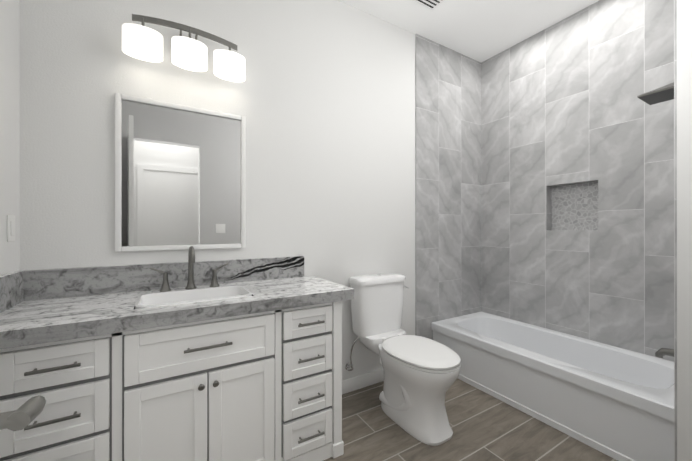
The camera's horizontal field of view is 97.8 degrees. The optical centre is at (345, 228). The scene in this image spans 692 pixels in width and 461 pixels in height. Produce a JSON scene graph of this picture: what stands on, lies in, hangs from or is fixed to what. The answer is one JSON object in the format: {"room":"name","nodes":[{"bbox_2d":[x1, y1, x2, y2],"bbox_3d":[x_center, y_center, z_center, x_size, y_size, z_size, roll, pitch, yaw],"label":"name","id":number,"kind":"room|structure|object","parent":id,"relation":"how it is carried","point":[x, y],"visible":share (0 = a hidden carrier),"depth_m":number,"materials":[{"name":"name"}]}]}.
{"room":"bathroom","nodes":[
{"label":"bathroom","id":0,"kind":"room"},
{"bbox_2d":[0,0,19,275],"bbox_3d":[-0.750,-0.246,-0.055,0.120,3.110,3.470,0,0,-31],"label":"wall","id":1,"kind":"structure","parent":0,"point":[9,103],"depth_m":1.37,"materials":[{"name":"white paint"}]},
{"bbox_2d":[0,302,19,321],"bbox_3d":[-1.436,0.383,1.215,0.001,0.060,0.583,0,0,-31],"label":"countertop","id":2,"kind":"structure","parent":1,"relation":"attached to","point":[8,311],"depth_m":1.28,"materials":[{"name":"grey stone"}]},
{"bbox_2d":[7,215,14,241],"bbox_3d":[-1.532,0.000,1.383,0.008,0.120,0.074,0,0,-31],"label":"switch plate","id":3,"kind":"object","parent":1,"relation":"attached to","point":[10,228],"visible":0.98,"depth_m":1.37,"materials":[{"name":"white plastic"}]},
{"bbox_2d":[20,276,311,309],"bbox_3d":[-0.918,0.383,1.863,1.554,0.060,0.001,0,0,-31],"label":"countertop","id":4,"kind":"structure","parent":1,"relation":"attached to","point":[77,299],"depth_m":1.61,"materials":[{"name":"grey stone"}]},
{"bbox_2d":[19,0,480,380],"bbox_3d":[-0.091,-0.244,2.422,3.790,3.110,0.132,0,0,-31],"label":"wall","id":5,"kind":"structure","parent":0,"point":[363,142],"depth_m":2.21,"materials":[{"name":"white paint"}]},
{"bbox_2d":[115,93,245,251],"bbox_3d":[-0.962,-0.310,1.819,0.688,0.875,0.030,0,0,-31],"label":"mirror","id":6,"kind":"object","parent":5,"relation":"attached to","point":[180,177],"visible":1,"depth_m":1.79,"materials":[{"name":"white mirror"}]},
{"bbox_2d":[122,14,244,81],"bbox_3d":[-0.917,-1.048,1.764,0.631,0.226,0.173,0,0,-31],"label":"sconce","id":7,"kind":"object","parent":5,"relation":"attached to","point":[142,42],"visible":1,"depth_m":1.69,"materials":[{"name":"white glass"}]},
{"bbox_2d":[342,369,383,393],"bbox_3d":[0.172,1.258,2.505,1.104,0.105,0.014,0,0,-31],"label":"baseboard","id":8,"kind":"structure","parent":5,"relation":"attached to","point":[361,381],"depth_m":2.48,"materials":[{"name":"white wood"}]},
{"bbox_2d":[312,276,351,289],"bbox_3d":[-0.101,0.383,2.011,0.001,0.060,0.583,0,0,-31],"label":"countertop","id":9,"kind":"structure","parent":0,"relation":"attached to","point":[327,285],"depth_m":1.87,"materials":[{"name":"grey stone"}]},
{"bbox_2d":[339,0,598,62],"bbox_3d":[0.795,-1.851,0.938,3.790,0.100,3.590,0,0,-31],"label":"ceiling","id":10,"kind":"structure","parent":0,"point":[481,31],"depth_m":2.59,"materials":[{"name":"white paint"}]},
{"bbox_2d":[413,0,444,10],"bbox_3d":[0.654,-1.790,2.257,0.320,0.016,0.320,0,0,-31],"label":"ceiling vent","id":11,"kind":"object","parent":10,"relation":"in","point":[432,5],"visible":1,"depth_m":2.39,"materials":[{"name":"white metal"}]},
{"bbox_2d":[324,378,617,460],"bbox_3d":[0.795,1.359,0.935,3.790,0.100,3.590,0,0,-31],"label":"floor","id":12,"kind":"structure","parent":0,"point":[485,426],"depth_m":1.90,"materials":[{"name":"brown tile"}]},
{"bbox_2d":[0,282,347,460],"bbox_3d":[-0.790,0.861,1.594,1.495,0.897,0.588,0,0,-31],"label":"bathroom vanity","id":13,"kind":"object","parent":12,"relation":"on","point":[191,359],"depth_m":1.35,"materials":[{"name":"white paint"}]},
{"bbox_2d":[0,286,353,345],"bbox_3d":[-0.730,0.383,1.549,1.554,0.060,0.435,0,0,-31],"label":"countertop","id":14,"kind":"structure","parent":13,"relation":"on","point":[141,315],"depth_m":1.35,"materials":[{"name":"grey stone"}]},
{"bbox_2d":[345,273,460,445],"bbox_3d":[0.413,0.840,2.157,0.486,0.940,0.859,0,0,-31],"label":"toilet","id":15,"kind":"object","parent":12,"relation":"on","point":[421,374],"visible":1,"depth_m":2.02,"materials":[{"name":"white ceramic"}]},
{"bbox_2d":[431,311,673,460],"bbox_3d":[1.557,1.103,2.378,0.757,0.415,1.622,0,0,-31],"label":"bathtub","id":16,"kind":"object","parent":12,"relation":"on","point":[616,403],"visible":0.96,"depth_m":2.06,"materials":[{"name":"white ceramic"}]},
{"bbox_2d":[481,0,673,361],"bbox_3d":[2.440,-0.245,1.848,0.210,3.110,3.470,0,0,-31],"label":"wall","id":17,"kind":"structure","parent":0,"point":[577,187],"depth_m":2.47,"materials":[{"name":"grey tile"}]},
{"bbox_2d":[674,0,691,460],"bbox_3d":[1.957,-0.245,1.595,0.880,3.110,0.130,0,0,-31],"label":"wall","id":18,"kind":"structure","parent":0,"point":[682,230],"depth_m":1.40,"materials":[{"name":"white paint"}]},
{"bbox_2d":[637,82,673,104],"bbox_3d":[1.916,-0.867,1.781,0.220,0.155,0.232,0,0,-31],"label":"shower head","id":19,"kind":"object","parent":18,"relation":"attached to","point":[661,94],"visible":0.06,"depth_m":1.79},
{"bbox_2d":[655,348,673,357],"bbox_3d":[1.929,0.736,1.758,0.066,0.078,0.181,0,0,-31],"label":"tub spout","id":20,"kind":"object","parent":18,"relation":"attached to","point":[661,353],"visible":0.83,"depth_m":1.79,"materials":[{"name":"silver metal"}]},
{"bbox_3d":[1.079,-0.246,0.460,3.790,3.110,0.120,0,0,-31],"label":"wall","id":21,"kind":"structure","parent":0,"visible":0},
{"bbox_2d":[0,395,45,430],"bbox_3d":[-0.410,0.136,0.144,0.202,2.330,0.859,0,0,-31],"label":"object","id":22,"kind":"structure","parent":21,"relation":"in","point":[27,413],"depth_m":0.47,"materials":[{"name":"silver"}]}
]}

